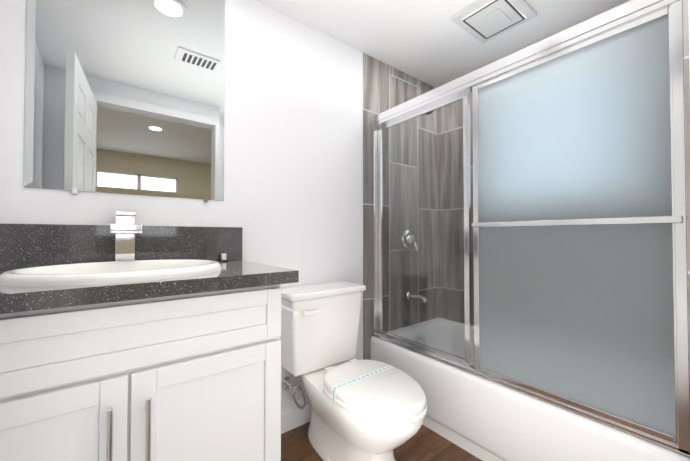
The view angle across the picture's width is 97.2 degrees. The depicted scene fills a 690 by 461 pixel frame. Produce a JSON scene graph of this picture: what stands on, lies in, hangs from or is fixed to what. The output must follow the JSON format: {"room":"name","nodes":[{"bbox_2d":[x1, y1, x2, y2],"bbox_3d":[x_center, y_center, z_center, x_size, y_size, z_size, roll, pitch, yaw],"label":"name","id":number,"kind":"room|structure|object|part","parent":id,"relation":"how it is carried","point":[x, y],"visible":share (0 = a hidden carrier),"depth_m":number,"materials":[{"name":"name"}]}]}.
{"room":"bathroom","nodes":[
{"label":"bathroom","id":0,"kind":"room"},
{"bbox_2d":[0,0,362,412],"bbox_3d":[-0.614,-0.055,1.466,1.768,2.230,0.100,1,-1,-38],"label":"wall","id":1,"kind":"structure","parent":0,"point":[293,144],"depth_m":1.59,"materials":[{"name":"white paint"}]},
{"bbox_2d":[24,0,224,201],"bbox_3d":[-0.829,-0.626,1.238,0.656,0.989,0.010,1,-1,-38],"label":"wall mirror","id":2,"kind":"object","parent":1,"relation":"attached to","point":[124,96],"visible":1,"depth_m":1.21,"materials":[{"name":"clear glass"}]},
{"bbox_2d":[281,402,311,433],"bbox_3d":[-0.188,1.014,1.707,0.884,0.100,0.012,1,-1,-38],"label":"baseboard","id":3,"kind":"structure","parent":1,"relation":"attached to","point":[293,418],"depth_m":1.64,"materials":[{"name":"white paint"}]},
{"bbox_2d":[281,422,481,460],"bbox_3d":[0.238,1.079,1.096,2.685,0.050,1.700,1,-1,-38],"label":"floor","id":4,"kind":"structure","parent":0,"point":[424,443],"depth_m":1.47,"materials":[{"name":"brown wood"}]},
{"bbox_2d":[0,211,298,460],"bbox_3d":[-0.654,0.491,0.990,0.929,1.122,0.586,1,-1,-38],"label":"bathroom vanity","id":5,"kind":"object","parent":4,"relation":"on","point":[125,337],"visible":1,"depth_m":0.82,"materials":[{"name":"white wood"}]},
{"bbox_2d":[0,224,241,271],"bbox_3d":[-0.848,0.059,1.205,0.878,0.156,0.020,1,-1,-38],"label":"backsplash","id":6,"kind":"structure","parent":5,"relation":"on","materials":[{"name":"grey stone"}]},
{"bbox_2d":[0,260,298,313],"bbox_3d":[-0.678,0.154,0.985,0.878,0.040,0.573,1,-1,-38],"label":"countertop","id":7,"kind":"structure","parent":5,"relation":"on","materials":[{"name":"grey stone"}]},
{"bbox_2d":[0,259,221,285],"bbox_3d":[-0.679,0.195,0.950,0.550,0.172,0.450,1,-1,-38],"label":"sink","id":8,"kind":"object","parent":7,"relation":"in","point":[119,271],"depth_m":0.86,"materials":[{"name":"white ceramic"}]},
{"bbox_2d":[110,211,141,260],"bbox_3d":[-0.810,0.034,1.122,0.230,0.204,0.148,1,-1,-38],"label":"faucet","id":9,"kind":"object","parent":7,"relation":"on","point":[125,235],"depth_m":1.14,"materials":[{"name":"silver metal"}]},
{"bbox_2d":[280,281,426,460],"bbox_3d":[0.039,0.680,1.417,0.468,0.758,0.754,1,-1,-38],"label":"toilet","id":10,"kind":"object","parent":4,"relation":"on","point":[368,410],"visible":1,"depth_m":1.42,"materials":[{"name":"white ceramic"}]},
{"bbox_3d":[-0.166,0.398,1.472,0.088,0.026,0.032,1,-1,-38],"label":"lever","id":11,"kind":"part","parent":10,"relation":"part of","materials":[{"name":"white ceramic"}]},
{"bbox_3d":[-0.128,0.526,1.636,0.442,0.377,0.187,1,-1,-38],"label":"tank","id":12,"kind":"part","parent":10,"relation":"part of","materials":[{"name":"white ceramic"}]},
{"bbox_3d":[-0.127,0.321,1.637,0.468,0.033,0.208,1,-1,-38],"label":"tank lid","id":13,"kind":"part","parent":10,"relation":"part of","materials":[{"name":"white ceramic"}]},
{"bbox_3d":[0.133,0.700,1.315,0.364,0.022,0.478,1,-1,-38],"label":"seat","id":14,"kind":"part","parent":10,"relation":"part of","materials":[{"name":"white plastic"}]},
{"bbox_3d":[0.127,0.681,1.323,0.358,0.059,0.493,1,-1,-38],"label":"lid","id":15,"kind":"part","parent":10,"relation":"part of","materials":[{"name":"white plastic"}]},
{"bbox_2d":[370,0,689,460],"bbox_3d":[0.887,0.034,1.681,0.758,2.058,1.391,1,-1,-38],"label":"bathtub","id":16,"kind":"object","parent":4,"relation":"on","point":[572,344],"visible":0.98,"depth_m":1.20,"materials":[{"name":"white plastic"}]},
{"bbox_3d":[0.423,-0.009,1.764,0.006,1.323,0.596,1,-1,-38],"label":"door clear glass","id":17,"kind":"part","parent":16,"relation":"part of","materials":[{"name":"clear glass"}]},
{"bbox_3d":[0.423,-0.009,1.764,0.018,1.371,0.644,1,-1,-38],"label":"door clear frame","id":18,"kind":"part","parent":16,"relation":"part of","materials":[{"name":"metal"}]},
{"bbox_3d":[0.829,-0.018,1.194,0.006,1.323,0.632,1,-1,-38],"label":"door frosted glass","id":19,"kind":"part","parent":16,"relation":"part of","materials":[{"name":"white glass"}]},
{"bbox_3d":[0.820,-0.018,1.187,0.041,1.371,0.680,1,-1,-38],"label":"door frosted frame","id":20,"kind":"part","parent":16,"relation":"part of","materials":[{"name":"silver metal"}]},
{"bbox_2d":[363,53,434,359],"bbox_3d":[0.448,-0.042,2.287,0.917,2.230,0.100,1,-1,-38],"label":"wall tiles","id":21,"kind":"structure","parent":0,"point":[386,87],"depth_m":2.01,"materials":[{"name":"grey tile"}]},
{"bbox_2d":[256,0,629,87],"bbox_3d":[0.238,-1.216,1.131,2.685,0.080,1.700,1,-1,-38],"label":"ceiling","id":22,"kind":"structure","parent":0,"point":[431,43],"depth_m":1.75,"materials":[{"name":"white paint"}]},
{"bbox_2d":[451,0,536,43],"bbox_3d":[0.804,-1.149,1.644,0.340,0.036,0.300,1,-1,-38],"label":"fan","id":23,"kind":"object","parent":22,"relation":"attached to","point":[483,21],"visible":1,"depth_m":1.63,"materials":[{"name":"white plastic"}]},
{"bbox_2d":[688,0,689,63],"bbox_3d":[1.404,-0.061,1.064,0.900,2.230,0.195,1,-1,-38],"label":"wall","id":24,"kind":"structure","parent":0,"point":[689,28],"depth_m":0.87,"materials":[{"name":"white paint"}]},
{"bbox_2d":[470,92,473,325],"bbox_3d":[1.228,-0.048,1.946,0.100,2.230,1.395,1,-1,-38],"label":"wall tile","id":25,"kind":"structure","parent":24,"relation":"attached to","point":[471,190],"depth_m":2.24,"materials":[{"name":"grey tile"}]},
{"bbox_2d":[683,0,689,361],"bbox_3d":[1.302,-0.061,1.115,0.800,2.230,0.010,1,-1,-38],"label":"wall tile","id":26,"kind":"structure","parent":24,"relation":"attached to","point":[686,64],"depth_m":0.87,"materials":[{"name":"grey tile"}]}
]}

